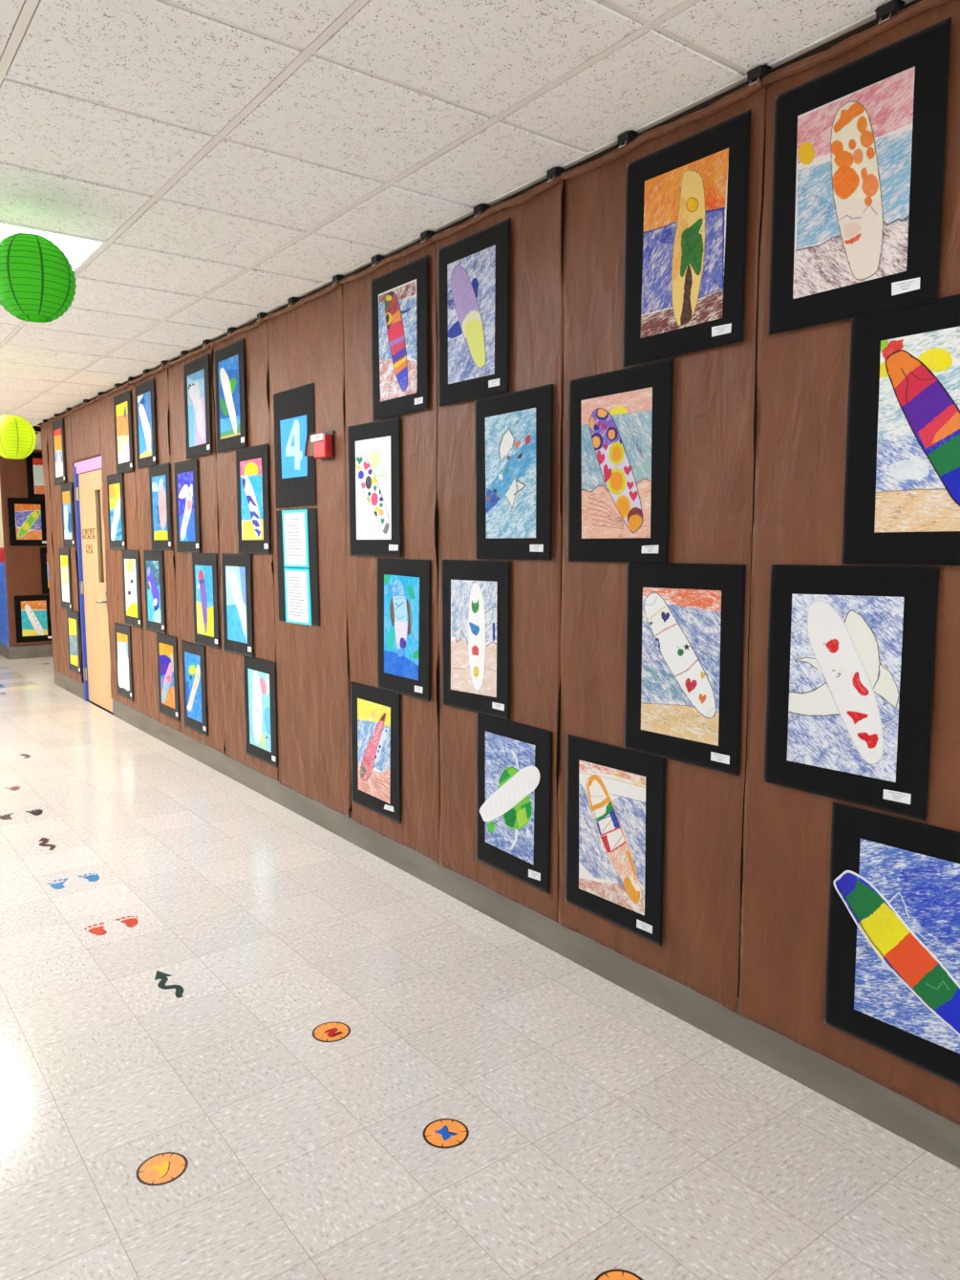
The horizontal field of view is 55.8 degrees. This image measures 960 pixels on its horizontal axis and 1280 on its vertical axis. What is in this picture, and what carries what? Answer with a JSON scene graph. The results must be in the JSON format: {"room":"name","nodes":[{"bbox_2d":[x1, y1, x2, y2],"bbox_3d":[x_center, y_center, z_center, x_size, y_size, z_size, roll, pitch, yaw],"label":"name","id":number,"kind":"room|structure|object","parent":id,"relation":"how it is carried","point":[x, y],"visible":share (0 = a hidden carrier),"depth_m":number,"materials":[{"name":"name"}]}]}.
{"room":"school corridor","nodes":[
{"label":"school corridor","id":0,"kind":"room"},
{"bbox_2d":[0,446,52,647],"bbox_3d":[-6.082,-1.509,15.044,4.200,2.801,5.532,-5,8,-37],"label":"wall","id":1,"kind":"structure","parent":0,"point":[4,625],"depth_m":11.75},
{"bbox_2d":[0,449,52,646],"bbox_3d":[-5.488,-1.220,12.035,1.492,2.535,0.004,-5,8,-37],"label":"paper strip","id":2,"kind":"object","parent":1,"relation":"attached to","point":[22,563],"visible":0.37,"depth_m":11.68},
{"bbox_2d":[7,497,46,545],"bbox_3d":[-5.837,-1.526,11.722,0.457,0.608,0.004,-5,8,-37],"label":"drawing","id":3,"kind":"object","parent":2,"relation":"attached to","point":[27,518],"visible":0.98,"depth_m":11.71,"materials":[{"name":"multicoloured paper"}]},
{"bbox_2d":[14,594,52,642],"bbox_3d":[-5.828,-0.284,11.863,0.457,0.608,0.010,-5,8,-37],"label":"drawing","id":4,"kind":"object","parent":2,"relation":"attached to","point":[32,612],"visible":0.98,"depth_m":11.85,"materials":[{"name":"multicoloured paper"}]},
{"bbox_2d":[25,451,44,499],"bbox_3d":[-5.642,-2.127,11.800,0.457,0.608,0.008,-5,8,-37],"label":"drawing","id":5,"kind":"object","parent":2,"relation":"attached to","point":[34,460],"visible":0.39,"depth_m":11.72,"materials":[{"name":"black paper"}]},
{"bbox_2d":[40,547,49,594],"bbox_3d":[-5.560,-0.922,11.998,0.457,0.608,0.006,-5,8,-37],"label":"drawing","id":6,"kind":"object","parent":2,"relation":"attached to","point":[45,581],"visible":0.06,"depth_m":11.89,"materials":[{"name":"black paper"}]},
{"bbox_2d":[0,642,53,659],"bbox_3d":[-6.081,-0.196,15.182,4.204,0.160,5.536,-5,8,-37],"label":"baseboard","id":7,"kind":"structure","parent":1,"relation":"attached to","point":[42,650],"depth_m":11.89,"materials":[{"name":"plastic"}]},
{"bbox_2d":[32,423,42,433],"bbox_3d":[-1.664,-2.070,6.893,7.030,0.040,23.900,-5,8,-37],"label":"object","id":8,"kind":"structure","parent":0,"point":[35,428],"depth_m":10.36,"materials":[{"name":"black"}]},
{"bbox_2d":[0,0,892,447],"bbox_3d":[-1.652,-2.021,7.104,7.065,0.018,23.744,-5,8,-37],"label":"ceiling","id":9,"kind":"structure","parent":0,"point":[158,59],"depth_m":2.70,"materials":[{"name":"tile"}]},
{"bbox_2d":[0,364,36,459],"bbox_3d":[-3.260,-1.596,6.309,0.296,0.653,0.296,-5,8,-37],"label":"paper lantern","id":10,"kind":"object","parent":9,"relation":"hanging from","point":[17,436],"visible":1,"depth_m":6.24,"materials":[{"name":"yellow"}]},
{"bbox_2d":[0,209,76,322],"bbox_3d":[-1.654,-1.400,3.344,0.296,0.415,0.296,-5,8,-37],"label":"paper lantern","id":11,"kind":"object","parent":9,"relation":"hanging from","point":[37,279],"visible":1,"depth_m":3.26,"materials":[{"name":"green"}]},
{"bbox_2d":[0,219,107,274],"bbox_3d":[-2.212,-1.655,3.647,1.207,0.032,0.598,-5,8,-37],"label":"recessed light","id":12,"kind":"object","parent":9,"relation":"in","point":[79,249],"visible":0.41,"depth_m":3.76,"materials":[{"name":"white"}]},
{"bbox_2d":[143,369,150,375],"bbox_3d":[-2.403,-1.924,6.538,0.051,0.041,0.060,-5,8,-37],"label":"clip","id":13,"kind":"object","parent":9,"relation":"attached to","point":[145,372],"visible":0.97,"depth_m":6.52,"materials":[{"name":"black plastic"}]},
{"bbox_2d":[160,360,169,367],"bbox_3d":[-2.162,-1.890,6.220,0.051,0.041,0.060,-5,8,-37],"label":"clip","id":14,"kind":"object","parent":9,"relation":"attached to","point":[163,362],"visible":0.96,"depth_m":6.20,"materials":[{"name":"black plastic"}]},
{"bbox_2d":[180,350,190,358],"bbox_3d":[-1.921,-1.857,5.902,0.051,0.041,0.060,-5,8,-37],"label":"clip","id":15,"kind":"object","parent":9,"relation":"attached to","point":[183,352],"visible":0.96,"depth_m":5.89,"materials":[{"name":"black plastic"}]},
{"bbox_2d":[202,339,212,347],"bbox_3d":[-1.680,-1.823,5.585,0.051,0.041,0.060,-5,8,-37],"label":"clip","id":16,"kind":"object","parent":9,"relation":"attached to","point":[204,342],"visible":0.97,"depth_m":5.57,"materials":[{"name":"black plastic"}]},
{"bbox_2d":[227,326,237,335],"bbox_3d":[-1.440,-1.789,5.267,0.051,0.041,0.060,-5,8,-37],"label":"clip","id":17,"kind":"object","parent":9,"relation":"attached to","point":[231,330],"visible":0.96,"depth_m":5.25,"materials":[{"name":"black plastic"}]},
{"bbox_2d":[256,312,267,320],"bbox_3d":[-1.187,-1.754,4.934,0.051,0.041,0.060,-5,8,-37],"label":"clip","id":18,"kind":"object","parent":9,"relation":"attached to","point":[260,315],"visible":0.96,"depth_m":4.92,"materials":[{"name":"black plastic"}]},
{"bbox_2d":[287,297,299,306],"bbox_3d":[-0.952,-1.720,4.624,0.051,0.041,0.060,-5,8,-37],"label":"clip","id":19,"kind":"object","parent":9,"relation":"attached to","point":[292,300],"visible":0.97,"depth_m":4.61,"materials":[{"name":"black plastic"}]},
{"bbox_2d":[332,274,345,285],"bbox_3d":[-0.663,-1.680,4.243,0.051,0.041,0.060,-5,8,-37],"label":"clip","id":20,"kind":"object","parent":9,"relation":"attached to","point":[336,278],"visible":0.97,"depth_m":4.22,"materials":[{"name":"black plastic"}]},
{"bbox_2d":[0,0,748,435],"bbox_3d":[-1.553,-2.006,6.984,7.110,0.013,23.700,-5,8,-37],"label":"grid","id":21,"kind":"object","parent":9,"relation":"attached to","point":[29,7],"depth_m":2.56,"materials":[{"name":"white"}]},
{"bbox_2d":[371,255,384,266],"bbox_3d":[-0.446,-1.650,3.957,0.051,0.041,0.060,-5,8,-37],"label":"clip","id":22,"kind":"object","parent":9,"relation":"attached to","point":[375,259],"visible":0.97,"depth_m":3.94,"materials":[{"name":"black plastic"}]},
{"bbox_2d":[420,230,435,242],"bbox_3d":[-0.211,-1.617,3.647,0.051,0.041,0.060,-5,8,-37],"label":"clip","id":23,"kind":"object","parent":9,"relation":"attached to","point":[427,234],"visible":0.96,"depth_m":3.63,"materials":[{"name":"black plastic"}]},
{"bbox_2d":[473,203,490,217],"bbox_3d":[0.005,-1.586,3.362,0.051,0.041,0.060,-5,8,-37],"label":"clip","id":24,"kind":"object","parent":9,"relation":"attached to","point":[480,208],"visible":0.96,"depth_m":3.35,"materials":[{"name":"black plastic"}]},
{"bbox_2d":[546,166,565,182],"bbox_3d":[0.252,-1.552,3.036,0.051,0.041,0.060,-5,8,-37],"label":"clip","id":25,"kind":"object","parent":9,"relation":"attached to","point":[554,172],"visible":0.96,"depth_m":3.02,"materials":[{"name":"black plastic"}]},
{"bbox_2d":[617,129,639,148],"bbox_3d":[0.451,-1.524,2.774,0.051,0.041,0.060,-5,8,-37],"label":"clip","id":26,"kind":"object","parent":9,"relation":"attached to","point":[627,137],"visible":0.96,"depth_m":2.76,"materials":[{"name":"black plastic"}]},
{"bbox_2d":[746,64,771,85],"bbox_3d":[0.737,-1.484,2.397,0.051,0.041,0.060,-5,8,-37],"label":"clip","id":27,"kind":"object","parent":9,"relation":"attached to","point":[757,74],"visible":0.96,"depth_m":2.38,"materials":[{"name":"black plastic"}]},
{"bbox_2d":[874,0,905,23],"bbox_3d":[0.954,-1.453,2.111,0.051,0.041,0.060,-5,8,-37],"label":"clip","id":28,"kind":"object","parent":9,"relation":"attached to","point":[884,12],"visible":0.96,"depth_m":2.10,"materials":[{"name":"black plastic"}]},
{"bbox_2d":[0,655,959,1279],"bbox_3d":[-1.802,0.747,7.085,7.620,0.001,24.689,-5,8,-37],"label":"floor","id":29,"kind":"structure","parent":0,"point":[608,1130],"depth_m":2.51,"materials":[{"name":"tile"}]},
{"bbox_2d":[0,812,13,819],"bbox_3d":[-2.607,0.972,4.989,0.067,0.001,0.128,-3,7,-25],"label":"sticker","id":30,"kind":"object","parent":29,"relation":"on","point":[8,816],"visible":1,"depth_m":4.98,"materials":[{"name":"grey plastic"}]},
{"bbox_2d":[4,785,20,790],"bbox_3d":[-2.863,0.911,5.559,0.082,0.001,0.125,-5,8,-37],"label":"sticker","id":31,"kind":"object","parent":29,"relation":"on","point":[12,788],"visible":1,"depth_m":5.56,"materials":[{"name":"red plastic"}]},
{"bbox_2d":[25,809,42,815],"bbox_3d":[-2.475,0.962,5.074,0.128,0.001,0.077,5,8,39],"label":"sticker","id":32,"kind":"object","parent":29,"relation":"on","point":[36,812],"visible":1,"depth_m":5.07,"materials":[{"name":"black plastic"}]},
{"bbox_2d":[38,837,55,850],"bbox_3d":[-2.169,1.020,4.536,0.066,0.001,0.243,-5,8,-37],"label":"sticker","id":33,"kind":"object","parent":29,"relation":"on","point":[44,841],"visible":1,"depth_m":4.53,"materials":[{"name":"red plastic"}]},
{"bbox_2d":[47,878,67,889],"bbox_3d":[-1.854,1.077,4.003,0.085,0.001,0.123,-5,8,-37],"label":"sticker","id":34,"kind":"object","parent":29,"relation":"on","point":[58,885],"visible":1,"depth_m":3.99,"materials":[{"name":"blue plastic"}]},
{"bbox_2d":[77,873,99,881],"bbox_3d":[-1.752,1.069,4.076,0.083,0.001,0.120,-5,8,-37],"label":"sticker","id":35,"kind":"object","parent":29,"relation":"on","point":[91,878],"visible":1,"depth_m":4.08,"materials":[{"name":"blue plastic"}]},
{"bbox_2d":[84,922,106,935],"bbox_3d":[-1.489,1.127,3.527,0.078,0.001,0.121,-5,8,-37],"label":"sticker","id":36,"kind":"object","parent":29,"relation":"on","point":[98,930],"visible":1,"depth_m":3.52,"materials":[{"name":"red plastic"}]},
{"bbox_2d":[114,916,138,927],"bbox_3d":[-1.392,1.118,3.612,0.122,0.001,0.073,5,8,40],"label":"sticker","id":37,"kind":"object","parent":29,"relation":"on","point":[132,922],"visible":1,"depth_m":3.60,"materials":[{"name":"red plastic"}]},
{"bbox_2d":[136,1152,188,1185],"bbox_3d":[-0.764,1.270,2.180,0.118,0.002,0.118,-5,8,-37],"label":"disc","id":38,"kind":"object","parent":29,"relation":"on","point":[162,1168],"visible":1,"depth_m":2.18,"materials":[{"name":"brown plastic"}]},
{"bbox_2d":[154,970,184,998],"bbox_3d":[-1.066,1.173,3.095,0.065,0.001,0.239,-5,8,-37],"label":"sticker","id":39,"kind":"object","parent":29,"relation":"on","point":[180,990],"visible":1,"depth_m":3.08,"materials":[{"name":"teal plastic"}]},
{"bbox_2d":[312,1022,350,1042],"bbox_3d":[-0.457,1.205,2.789,0.117,0.002,0.118,-5,8,-37],"label":"disc","id":40,"kind":"object","parent":29,"relation":"on","point":[329,1032],"visible":1,"depth_m":2.79,"materials":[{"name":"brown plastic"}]},
{"bbox_2d":[422,1118,469,1148],"bbox_3d":[-0.087,1.256,2.310,0.118,0.002,0.118,-5,8,-37],"label":"disc","id":41,"kind":"object","parent":29,"relation":"on","point":[441,1133],"visible":1,"depth_m":2.31,"materials":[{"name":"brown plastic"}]},
{"bbox_2d":[594,1269,642,1279],"bbox_3d":[0.283,1.308,1.819,0.118,0.001,0.118,-5,8,-37],"label":"disc","id":42,"kind":"object","parent":29,"relation":"on","point":[611,1274],"visible":1,"depth_m":1.86,"materials":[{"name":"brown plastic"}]},
{"bbox_2d":[42,0,922,997],"bbox_3d":[1.825,-0.400,4.615,4.200,2.801,15.600,-5,8,-37],"label":"wall","id":43,"kind":"structure","parent":0,"point":[828,45],"depth_m":3.15,"materials":[{"name":"brown"}]},
{"bbox_2d":[39,422,60,672],"bbox_3d":[-4.479,-0.944,9.429,0.029,2.573,0.274,-5,8,-37],"label":"paper strip","id":44,"kind":"object","parent":43,"relation":"attached to","point":[44,428],"visible":0.99,"depth_m":9.44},
{"bbox_2d":[44,410,82,683],"bbox_3d":[-4.105,-0.893,8.937,0.029,2.575,0.963,-5,8,-37],"label":"paper strip","id":45,"kind":"object","parent":43,"relation":"attached to","point":[55,492],"visible":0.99,"depth_m":9.07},
{"bbox_2d":[51,417,65,485],"bbox_3d":[-4.099,-1.827,8.818,0.009,0.608,0.457,-5,8,-37],"label":"drawing","id":46,"kind":"object","parent":45,"relation":"attached to","point":[56,426],"visible":1,"depth_m":8.82,"materials":[{"name":"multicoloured paper"}]},
{"bbox_2d":[58,548,71,610],"bbox_3d":[-4.104,-0.604,8.968,0.006,0.608,0.457,-5,8,-37],"label":"drawing","id":47,"kind":"object","parent":45,"relation":"attached to","point":[63,553],"visible":1,"depth_m":8.97,"materials":[{"name":"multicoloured paper"}]},
{"bbox_2d":[60,482,74,547],"bbox_3d":[-3.963,-1.200,8.711,0.005,0.608,0.457,-5,8,-37],"label":"drawing","id":48,"kind":"object","parent":45,"relation":"attached to","point":[67,510],"visible":1,"depth_m":8.71,"materials":[{"name":"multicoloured paper"}]},
{"bbox_2d":[66,609,80,674],"bbox_3d":[-3.973,0.014,8.862,0.007,0.608,0.457,-5,8,-37],"label":"drawing","id":49,"kind":"object","parent":45,"relation":"attached to","point":[72,615],"visible":1,"depth_m":8.86,"materials":[{"name":"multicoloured paper"}]},
{"bbox_2d":[67,397,101,463],"bbox_3d":[-3.521,-1.850,8.053,0.030,0.485,0.974,-5,8,-37],"label":"paper strip","id":50,"kind":"object","parent":43,"relation":"attached to","point":[84,418],"visible":1,"depth_m":8.03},
{"bbox_2d":[73,455,114,715],"bbox_3d":[-3.439,-0.495,8.202,0.220,2.235,0.990,-5,8,-37],"label":"door","id":51,"kind":"structure","parent":43,"relation":"in","point":[87,474],"depth_m":8.24,"materials":[{"name":"beige paint"}]},
{"bbox_2d":[82,528,95,538],"bbox_3d":[-3.555,-0.966,8.238,0.006,0.085,0.445,-5,8,-37],"label":"room sign","id":52,"kind":"object","parent":51,"relation":"attached to","point":[86,533],"visible":1,"depth_m":8.22,"materials":[{"name":"brown"}]},
{"bbox_2d":[85,545,93,553],"bbox_3d":[-3.551,-0.827,8.249,0.006,0.075,0.221,-5,8,-37],"label":"room sign","id":53,"kind":"object","parent":51,"relation":"attached to","point":[89,548],"visible":1,"depth_m":8.25,"materials":[{"name":"brown"}]},
{"bbox_2d":[95,383,145,714],"bbox_3d":[-2.938,-0.728,7.397,0.031,2.574,0.956,-5,8,-37],"label":"paper strip","id":54,"kind":"object","parent":43,"relation":"attached to","point":[113,559],"visible":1,"depth_m":7.44,"materials":[{"name":"paper"}]},
{"bbox_2d":[106,472,125,549],"bbox_3d":[-2.978,-1.049,7.413,0.005,0.608,0.457,-5,8,-37],"label":"drawing","id":55,"kind":"object","parent":54,"relation":"attached to","point":[115,486],"visible":1,"depth_m":7.41,"materials":[{"name":"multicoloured paper"}]},
{"bbox_2d":[113,389,133,473],"bbox_3d":[-2.796,-1.620,7.104,0.004,0.608,0.457,-5,8,-37],"label":"drawing","id":56,"kind":"object","parent":54,"relation":"attached to","point":[122,416],"visible":1,"depth_m":7.10,"materials":[{"name":"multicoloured paper"}]},
{"bbox_2d":[114,622,132,700],"bbox_3d":[-2.960,0.174,7.527,0.007,0.608,0.457,-5,8,-37],"label":"drawing","id":57,"kind":"object","parent":54,"relation":"attached to","point":[122,632],"visible":1,"depth_m":7.53,"materials":[{"name":"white paper"}]},
{"bbox_2d":[121,549,141,628],"bbox_3d":[-2.775,-0.413,7.216,0.004,0.608,0.457,-5,8,-37],"label":"drawing","id":58,"kind":"object","parent":54,"relation":"attached to","point":[132,610],"visible":1,"depth_m":7.21,"materials":[{"name":"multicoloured paper"}]},
{"bbox_2d":[128,364,181,732],"bbox_3d":[-2.403,-0.651,6.692,0.031,2.579,0.819,-5,8,-37],"label":"paper strip","id":59,"kind":"object","parent":43,"relation":"attached to","point":[160,375],"visible":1,"depth_m":6.73,"materials":[{"name":"paper"}]},
{"bbox_2d":[134,378,156,469],"bbox_3d":[-2.456,-1.581,6.654,0.006,0.608,0.457,-5,8,-37],"label":"drawing","id":60,"kind":"object","parent":59,"relation":"attached to","point":[144,393],"visible":1,"depth_m":6.65,"materials":[{"name":"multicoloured paper"}]},
{"bbox_2d":[143,550,165,634],"bbox_3d":[-2.433,-0.365,6.763,0.006,0.608,0.457,-5,8,-37],"label":"drawing","id":61,"kind":"object","parent":59,"relation":"attached to","point":[153,565],"visible":1,"depth_m":6.76,"materials":[{"name":"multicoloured paper"}]},
{"bbox_2d":[149,462,171,550],"bbox_3d":[-2.300,-0.952,6.520,0.004,0.608,0.457,-5,8,-37],"label":"drawing","id":62,"kind":"object","parent":59,"relation":"attached to","point":[159,475],"visible":1,"depth_m":6.51,"materials":[{"name":"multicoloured paper"}]},
{"bbox_2d":[156,632,179,721],"bbox_3d":[-2.290,0.262,6.643,0.006,0.608,0.457,-5,8,-37],"label":"drawing","id":63,"kind":"object","parent":59,"relation":"attached to","point":[166,645],"visible":1,"depth_m":6.64,"materials":[{"name":"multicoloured paper"}]},
{"bbox_2d":[164,341,225,754],"bbox_3d":[-1.902,-0.577,6.031,0.030,2.584,0.843,-5,8,-37],"label":"paper strip","id":64,"kind":"object","parent":43,"relation":"attached to","point":[215,738],"visible":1,"depth_m":6.00,"materials":[{"name":"paper"}]},
{"bbox_2d":[173,458,200,553],"bbox_3d":[-1.966,-0.893,6.081,0.005,0.608,0.457,-5,8,-37],"label":"drawing","id":65,"kind":"object","parent":64,"relation":"attached to","point":[185,473],"visible":1,"depth_m":6.07,"materials":[{"name":"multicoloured paper"}]},
{"bbox_2d":[181,640,207,736],"bbox_3d":[-1.960,0.323,6.212,0.004,0.608,0.457,-5,8,-37],"label":"drawing","id":66,"kind":"object","parent":64,"relation":"attached to","point":[193,657],"visible":1,"depth_m":6.20,"materials":[{"name":"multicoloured paper"}]},
{"bbox_2d":[183,353,211,459],"bbox_3d":[-1.813,-1.484,5.806,0.008,0.608,0.457,-5,8,-37],"label":"drawing","id":67,"kind":"object","parent":64,"relation":"attached to","point":[196,373],"visible":1,"depth_m":5.80,"materials":[{"name":"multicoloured paper"}]},
{"bbox_2d":[191,553,219,648],"bbox_3d":[-1.796,-0.264,5.927,0.004,0.608,0.457,-5,8,-37],"label":"drawing","id":68,"kind":"object","parent":64,"relation":"attached to","point":[204,579],"visible":1,"depth_m":5.92,"materials":[{"name":"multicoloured paper"}]},
{"bbox_2d":[209,318,277,781],"bbox_3d":[-1.405,-0.505,5.376,0.031,2.589,0.803,-5,8,-37],"label":"paper strip","id":69,"kind":"object","parent":43,"relation":"attached to","point":[255,335],"visible":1,"depth_m":5.29,"materials":[{"name":"paper"}]},
{"bbox_2d":[213,338,246,452],"bbox_3d":[-1.482,-1.433,5.369,0.008,0.608,0.457,-5,8,-37],"label":"drawing","id":70,"kind":"object","parent":69,"relation":"attached to","point":[228,360],"visible":1,"depth_m":5.36,"materials":[{"name":"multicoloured paper"}]},
{"bbox_2d":[221,553,253,657],"bbox_3d":[-1.476,-0.218,5.501,0.008,0.608,0.457,-5,8,-37],"label":"drawing","id":71,"kind":"object","parent":69,"relation":"attached to","point":[236,568],"visible":1,"depth_m":5.50,"materials":[{"name":"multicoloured paper"}]},
{"bbox_2d":[235,443,269,554],"bbox_3d":[-1.309,-0.801,5.211,0.007,0.608,0.457,-5,8,-37],"label":"drawing","id":72,"kind":"object","parent":69,"relation":"attached to","point":[251,462],"visible":1,"depth_m":5.21,"materials":[{"name":"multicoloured paper"}]},
{"bbox_2d":[243,655,277,767],"bbox_3d":[-1.294,0.409,5.330,0.007,0.608,0.457,-5,8,-37],"label":"drawing","id":73,"kind":"object","parent":69,"relation":"attached to","point":[259,674],"visible":1,"depth_m":5.32,"materials":[{"name":"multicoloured paper"}]},
{"bbox_2d":[263,281,350,817],"bbox_3d":[-0.908,-0.431,4.720,0.030,2.593,0.848,-5,8,-37],"label":"paper strip","id":74,"kind":"object","parent":43,"relation":"attached to","point":[306,337],"visible":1,"depth_m":4.62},
{"bbox_2d":[273,383,316,508],"bbox_3d":[-0.979,-1.008,4.760,0.003,0.610,0.477,-5,8,-37],"label":"number sign","id":75,"kind":"object","parent":74,"relation":"attached to","point":[293,409],"visible":0.98,"depth_m":4.75,"materials":[{"name":"black paper"}]},
{"bbox_2d":[276,508,319,625],"bbox_3d":[-0.974,-0.388,4.821,0.003,0.610,0.486,-5,8,-37],"label":"text panel","id":76,"kind":"object","parent":74,"relation":"attached to","point":[296,528],"visible":1,"depth_m":4.81,"materials":[{"name":"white paper"}]},
{"bbox_2d":[310,429,334,461],"bbox_3d":[-0.774,-0.955,4.449,0.057,0.138,0.136,-5,8,-37],"label":"fire alarm","id":77,"kind":"object","parent":43,"relation":"attached to","point":[324,442],"visible":1,"depth_m":4.42,"materials":[{"name":"red plastic"}]},
{"bbox_2d":[314,441,323,456],"bbox_3d":[-0.789,-0.935,4.445,0.001,0.067,0.096,-5,8,-37],"label":"grille","id":78,"kind":"object","parent":77,"relation":"attached to","point":[318,445],"depth_m":4.44,"materials":[{"name":"red"}]},
{"bbox_2d":[339,235,439,864],"bbox_3d":[-0.416,-0.360,4.073,0.030,2.600,0.778,-5,8,-37],"label":"paper strip","id":79,"kind":"object","parent":43,"relation":"attached to","point":[417,829],"visible":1,"depth_m":4.00,"materials":[{"name":"paper"}]},
{"bbox_2d":[347,416,401,556],"bbox_3d":[-0.486,-0.686,4.129,0.003,0.606,0.467,-5,8,-37],"label":"drawing","id":80,"kind":"object","parent":79,"relation":"attached to","point":[373,448],"visible":1,"depth_m":4.11,"materials":[{"name":"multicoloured paper"}]},
{"bbox_2d":[350,681,400,823],"bbox_3d":[-0.498,0.520,4.282,0.003,0.603,0.461,-5,8,-37],"label":"drawing","id":81,"kind":"object","parent":79,"relation":"attached to","point":[374,712],"visible":1,"depth_m":4.27,"materials":[{"name":"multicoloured paper"}]},
{"bbox_2d":[370,255,427,421],"bbox_3d":[-0.348,-1.273,3.877,0.003,0.613,0.458,-5,8,-37],"label":"drawing","id":82,"kind":"object","parent":79,"relation":"attached to","point":[399,296],"visible":1,"depth_m":3.87,"materials":[{"name":"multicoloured paper"}]},
{"bbox_2d":[376,557,430,701],"bbox_3d":[-0.342,-0.056,4.010,0.003,0.604,0.450,-5,8,-37],"label":"drawing","id":83,"kind":"object","parent":79,"relation":"attached to","point":[403,586],"visible":1,"depth_m":4.00,"materials":[{"name":"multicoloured paper"}]},
{"bbox_2d":[39,0,914,423],"bbox_3d":[-3.341,-1.855,5.645,2.630,0.007,23.700,-5,8,-37],"label":"trim","id":84,"kind":"structure","parent":43,"relation":"attached to","point":[855,25],"depth_m":2.87,"materials":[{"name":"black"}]},
{"bbox_2d":[431,175,563,922],"bbox_3d":[0.046,-0.293,3.461,0.029,2.604,0.758,-5,8,-37],"label":"wall panel","id":85,"kind":"object","parent":43,"relation":"attached to","point":[536,302],"visible":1,"depth_m":3.33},
{"bbox_2d":[437,217,510,406],"bbox_3d":[-0.031,-1.229,3.459,0.004,0.614,0.458,-5,8,-37],"label":"drawing","id":86,"kind":"object","parent":85,"relation":"attached to","point":[473,270],"visible":1,"depth_m":3.44,"materials":[{"name":"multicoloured paper"}]},
{"bbox_2d":[441,559,510,720],"bbox_3d":[-0.024,-0.013,3.589,0.005,0.603,0.454,-5,8,-37],"label":"drawing","id":87,"kind":"object","parent":85,"relation":"attached to","point":[476,594],"visible":1,"depth_m":3.58,"materials":[{"name":"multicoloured paper"}]},
{"bbox_2d":[474,384,553,559],"bbox_3d":[0.116,-0.600,3.335,0.005,0.608,0.452,-5,8,-37],"label":"drawing","id":88,"kind":"object","parent":85,"relation":"attached to","point":[513,431],"visible":1,"depth_m":3.32,"materials":[{"name":"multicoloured paper"}]},
{"bbox_2d":[476,712,552,894],"bbox_3d":[0.121,0.609,3.466,0.003,0.612,0.453,-5,8,-37],"label":"drawing","id":89,"kind":"object","parent":85,"relation":"attached to","point":[514,758],"visible":1,"depth_m":3.45,"materials":[{"name":"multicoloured paper"}]},
{"bbox_2d":[53,670,959,1168],"bbox_3d":[0.146,1.049,3.499,0.004,0.160,15.604,-5,8,-37],"label":"baseboard","id":90,"kind":"structure","parent":43,"relation":"attached to","point":[937,1135],"depth_m":3.05,"materials":[{"name":"plastic"}]},
{"bbox_2d":[557,79,766,1012],"bbox_3d":[0.513,-0.227,2.846,0.030,2.609,0.789,-5,8,-37],"label":"wall panel","id":91,"kind":"object","parent":43,"relation":"attached to","point":[711,512],"visible":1,"depth_m":2.78,"materials":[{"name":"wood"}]},
{"bbox_2d":[565,734,665,946],"bbox_3d":[0.443,0.655,3.042,0.003,0.611,0.457,-5,8,-37],"label":"drawing","id":92,"kind":"object","parent":91,"relation":"attached to","point":[615,815],"visible":1,"depth_m":3.03,"materials":[{"name":"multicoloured paper"}]},
{"bbox_2d":[567,358,673,562],"bbox_3d":[0.437,-0.555,2.911,0.003,0.610,0.458,-5,8,-37],"label":"drawing","id":93,"kind":"object","parent":91,"relation":"attached to","point":[620,420],"visible":1,"depth_m":2.89,"materials":[{"name":"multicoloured paper"}]},
{"bbox_2d":[623,562,746,776],"bbox_3d":[0.608,0.071,2.756,0.003,0.606,0.457,-5,8,-37],"label":"drawing","id":94,"kind":"object","parent":91,"relation":"attached to","point":[685,622],"visible":1,"depth_m":2.74,"materials":[{"name":"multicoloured paper"}]},
{"bbox_2d":[622,108,751,366],"bbox_3d":[0.588,-1.143,2.643,0.003,0.609,0.459,-5,8,-37],"label":"drawing","id":95,"kind":"object","parent":91,"relation":"attached to","point":[687,199],"visible":1,"depth_m":2.62,"materials":[{"name":"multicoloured paper"}]},
{"bbox_2d":[738,0,959,1125],"bbox_3d":[0.988,-0.157,2.221,0.030,2.609,0.783,-5,8,-37],"label":"wall panel","id":96,"kind":"object","parent":43,"relation":"attached to","point":[802,374],"visible":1,"depth_m":2.41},
{"bbox_2d":[763,564,939,820],"bbox_3d":[0.933,0.114,2.326,0.004,0.609,0.460,-5,8,-37],"label":"drawing","id":97,"kind":"object","parent":96,"relation":"attached to","point":[851,653],"visible":1,"depth_m":2.31,"materials":[{"name":"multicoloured paper"}]},
{"bbox_2d":[768,17,951,335],"bbox_3d":[0.908,-1.099,2.220,0.004,0.608,0.456,-5,8,-37],"label":"drawing","id":98,"kind":"object","parent":96,"relation":"attached to","point":[859,153],"visible":1,"depth_m":2.20,"materials":[{"name":"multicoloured paper"}]},
{"bbox_2d":[824,802,959,1086],"bbox_3d":[1.058,0.744,2.231,0.004,0.613,0.447,-5,8,-37],"label":"drawing","id":99,"kind":"object","parent":96,"relation":"attached to","point":[892,974],"visible":1,"depth_m":2.26,"materials":[{"name":"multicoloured paper"}]},
{"bbox_2d":[841,294,959,565],"bbox_3d":[1.052,-0.479,2.099,0.004,0.611,0.446,-5,8,-37],"label":"drawing","id":100,"kind":"object","parent":96,"relation":"attached to","point":[902,501],"visible":1,"depth_m":2.15,"materials":[{"name":"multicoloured paper"}]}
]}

